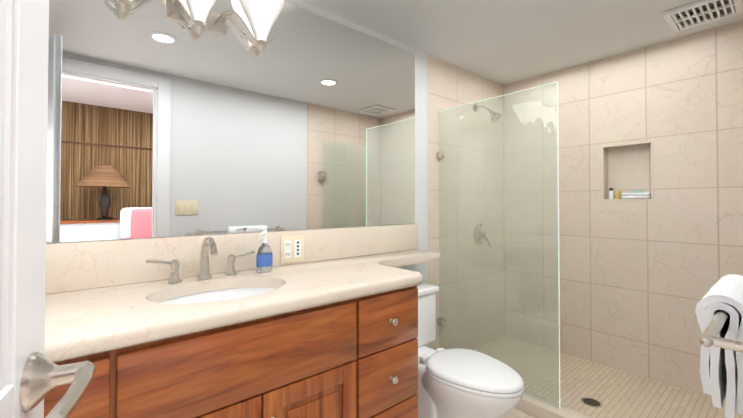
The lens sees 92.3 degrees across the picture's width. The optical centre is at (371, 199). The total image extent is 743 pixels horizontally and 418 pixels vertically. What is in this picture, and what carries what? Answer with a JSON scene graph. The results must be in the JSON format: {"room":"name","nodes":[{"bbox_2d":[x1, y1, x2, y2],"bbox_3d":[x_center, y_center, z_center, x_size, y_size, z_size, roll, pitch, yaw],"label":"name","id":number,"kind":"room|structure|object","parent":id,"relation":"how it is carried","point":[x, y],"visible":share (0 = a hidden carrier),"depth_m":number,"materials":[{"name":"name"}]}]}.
{"room":"bathroom","nodes":[
{"label":"bathroom","id":0,"kind":"room"},
{"bbox_2d":[46,0,427,346],"bbox_3d":[-0.529,-0.060,1.805,2.335,2.560,0.120,1,-1,-41],"label":"wall","id":1,"kind":"structure","parent":0,"point":[421,146],"depth_m":2.47,"materials":[{"name":"white paint"}]},
{"bbox_2d":[111,0,283,52],"bbox_3d":[-0.703,-0.822,1.486,0.750,0.251,0.140,1,-1,-41],"label":"sconce","id":2,"kind":"object","parent":1,"relation":"attached to","point":[198,17],"visible":0.98,"depth_m":1.59,"materials":[{"name":"white glass"}]},
{"bbox_2d":[46,0,414,242],"bbox_3d":[-0.493,-0.421,1.757,2.073,1.158,0.005,1,-1,-41],"label":"mirror","id":3,"kind":"object","parent":1,"relation":"attached to","point":[160,124],"visible":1,"depth_m":1.59,"materials":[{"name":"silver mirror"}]},
{"bbox_2d":[45,224,417,291],"bbox_3d":[-0.483,0.244,1.745,2.088,0.169,0.020,1,-1,-41],"label":"backsplash","id":4,"kind":"structure","parent":1,"relation":"attached to","point":[70,266],"depth_m":1.46,"materials":[{"name":"beige stone"}]},
{"bbox_2d":[281,235,303,262],"bbox_3d":[-0.397,0.251,1.798,0.128,0.133,0.009,1,-1,-41],"label":"electrical outlet plate","id":5,"kind":"object","parent":4,"relation":"attached to","point":[292,248],"visible":1,"depth_m":1.80,"materials":[{"name":"beige plastic"}]},
{"bbox_2d":[427,54,504,349],"bbox_3d":[0.808,-0.044,2.950,1.185,2.560,0.120,1,-1,-41],"label":"wall tile","id":6,"kind":"structure","parent":1,"relation":"attached to","point":[450,85],"depth_m":2.79,"materials":[{"name":"beige tile"}]},
{"bbox_2d":[474,224,490,246],"bbox_3d":[0.910,0.295,2.906,0.170,0.189,0.069,1,-1,-41],"label":"shower valve","id":7,"kind":"object","parent":6,"relation":"attached to","point":[479,236],"depth_m":2.90,"materials":[{"name":"silver metal"}]},
{"bbox_2d":[474,104,500,121],"bbox_3d":[0.920,-0.688,2.832,0.086,0.175,0.216,1,-1,-41],"label":"shower head","id":8,"kind":"object","parent":6,"relation":"attached to","point":[492,114],"depth_m":2.79},
{"bbox_2d":[299,0,742,84],"bbox_3d":[0.459,-1.243,1.579,3.520,0.400,1.773,1,-1,-41],"label":"ceiling","id":9,"kind":"structure","parent":0,"point":[503,42],"depth_m":2.17,"materials":[{"name":"white paint"}]},
{"bbox_2d":[662,0,742,32],"bbox_3d":[1.825,-1.026,1.964,0.300,0.022,0.300,1,-1,-41],"label":"ceiling vent","id":10,"kind":"object","parent":9,"relation":"in","point":[693,14],"visible":1,"depth_m":1.96,"materials":[{"name":"white plastic"}]},
{"bbox_2d":[473,335,742,417],"bbox_3d":[0.498,1.251,1.499,3.520,0.130,1.893,1,-1,-41],"label":"floor","id":11,"kind":"structure","parent":0,"point":[617,393],"depth_m":2.24,"materials":[{"name":"tile"}]},
{"bbox_2d":[44,280,421,417],"bbox_3d":[-0.518,0.791,1.308,1.450,0.845,0.623,1,-1,-41],"label":"bathroom vanity","id":12,"kind":"object","parent":11,"relation":"on","point":[209,326],"depth_m":1.13,"materials":[{"name":"brown wood"}]},
{"bbox_2d":[45,248,439,359],"bbox_3d":[-0.294,0.349,1.518,2.083,0.044,0.608,1,-1,-41],"label":"countertop","id":13,"kind":"structure","parent":12,"relation":"on","point":[89,319],"depth_m":1.15,"materials":[{"name":"beige stone"}]},
{"bbox_2d":[144,236,255,283],"bbox_3d":[-0.648,0.237,1.421,0.402,0.175,0.167,1,-1,-41],"label":"faucet","id":14,"kind":"object","parent":13,"relation":"on","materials":[{"name":"silver metal"}]},
{"bbox_2d":[144,280,283,311],"bbox_3d":[-0.541,0.442,1.293,0.540,0.173,0.420,1,-1,-41],"label":"sink","id":15,"kind":"object","parent":13,"relation":"in","point":[162,301],"depth_m":1.42,"materials":[{"name":"white ceramic"}]},
{"bbox_2d":[256,230,272,272],"bbox_3d":[-0.479,0.232,1.600,0.081,0.188,0.056,1,-1,-41],"label":"soap bottle","id":16,"kind":"object","parent":13,"relation":"on","point":[264,259],"visible":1,"depth_m":1.58,"materials":[{"name":"blue plastic"}]},
{"bbox_2d":[417,282,524,417],"bbox_3d":[0.377,0.875,1.891,0.456,0.692,0.864,1,-1,-41],"label":"toilet","id":17,"kind":"object","parent":11,"relation":"on","point":[460,383],"visible":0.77,"depth_m":1.71,"materials":[{"name":"white ceramic"}]},
{"bbox_2d":[514,391,592,417],"bbox_3d":[1.027,1.185,1.953,0.110,0.075,1.649,1,-1,-41],"label":"shower curb","id":18,"kind":"object","parent":11,"relation":"on","point":[533,407],"visible":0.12,"depth_m":1.99,"materials":[{"name":"stone"}]},
{"bbox_2d":[437,82,559,408],"bbox_3d":[0.760,0.253,2.276,0.040,1.795,0.828,1,-1,-41],"label":"glass panel","id":19,"kind":"object","parent":18,"relation":"on","point":[442,320],"visible":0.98,"depth_m":2.20,"materials":[{"name":"clear glass"}]},
{"bbox_2d":[581,397,601,407],"bbox_3d":[1.291,1.192,2.096,0.104,0.004,0.104,1,-1,-41],"label":"shower drain","id":20,"kind":"object","parent":11,"relation":"on","point":[591,402],"visible":1,"depth_m":2.09,"materials":[{"name":"silver metal"}]},
{"bbox_2d":[503,21,742,400],"bbox_3d":[1.817,-0.049,2.568,0.150,2.560,1.773,1,-1,-41],"label":"wall tile","id":21,"kind":"structure","parent":0,"point":[638,279],"depth_m":2.47,"materials":[{"name":"beige tile"}]},
{"bbox_2d":[602,140,653,200],"bbox_3d":[1.815,-0.190,2.524,0.092,0.400,0.300,1,-1,-41],"label":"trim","id":22,"kind":"structure","parent":21,"relation":"attached to","point":[605,172],"depth_m":2.59,"materials":[{"name":"stone"}]},
{"bbox_2d":[609,188,613,198],"bbox_3d":[1.747,-0.041,2.602,0.030,0.078,0.030,1,-1,-41],"label":"bottle","id":23,"kind":"object","parent":22,"relation":"on","point":[611,193],"visible":0.96,"depth_m":2.59,"materials":[{"name":"white plastic"}]},
{"bbox_2d":[615,189,619,198],"bbox_3d":[1.773,-0.037,2.572,0.030,0.070,0.030,1,-1,-41],"label":"bottle","id":24,"kind":"object","parent":22,"relation":"on","point":[617,194],"visible":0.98,"depth_m":2.56,"materials":[{"name":"yellow plastic"}]},
{"bbox_2d":[622,192,650,198],"bbox_3d":[1.849,-0.024,2.488,0.075,0.042,0.165,1,-1,-41],"label":"towel","id":25,"kind":"object","parent":22,"relation":"on","point":[642,195],"visible":0.85,"depth_m":2.46,"materials":[{"name":"white fabric"}]},
{"bbox_3d":[0.981,-0.074,0.763,1.368,2.560,0.120,1,-1,-41],"label":"wall","id":26,"kind":"structure","parent":0,"visible":0},
{"bbox_2d":[699,310,742,352],"bbox_3d":[0.903,0.252,0.841,0.792,0.052,0.103,1,-1,-41],"label":"towel rail","id":27,"kind":"object","parent":26,"relation":"attached to","point":[709,337],"visible":0.69,"depth_m":0.62,"materials":[{"name":"silver metal"}]},
{"bbox_2d":[695,274,742,417],"bbox_3d":[0.890,0.339,0.885,0.362,0.260,0.088,1,-1,-41],"label":"hanging towel","id":28,"kind":"object","parent":27,"relation":"hanging from","point":[721,372],"visible":0.81,"depth_m":0.78,"materials":[{"name":"white fabric"}]},
{"bbox_3d":[0.163,-1.149,0.078,0.784,0.430,0.120,1,-1,-41],"label":"wall","id":29,"kind":"structure","parent":0,"visible":0},
{"bbox_2d":[0,0,48,417],"bbox_3d":[-0.324,0.138,0.197,0.035,2.105,0.750,0,-1,-29],"label":"bathroom door","id":30,"kind":"structure","parent":29,"relation":"in","point":[24,36],"depth_m":0.45,"materials":[{"name":"white paint"}]},
{"bbox_2d":[20,352,95,417],"bbox_3d":[-0.451,0.243,0.429,0.178,0.072,0.166,0,-1,-29],"label":"door handle","id":31,"kind":"object","parent":30,"relation":"attached to","point":[42,376],"depth_m":0.47,"materials":[{"name":"silver metal"}]}
]}

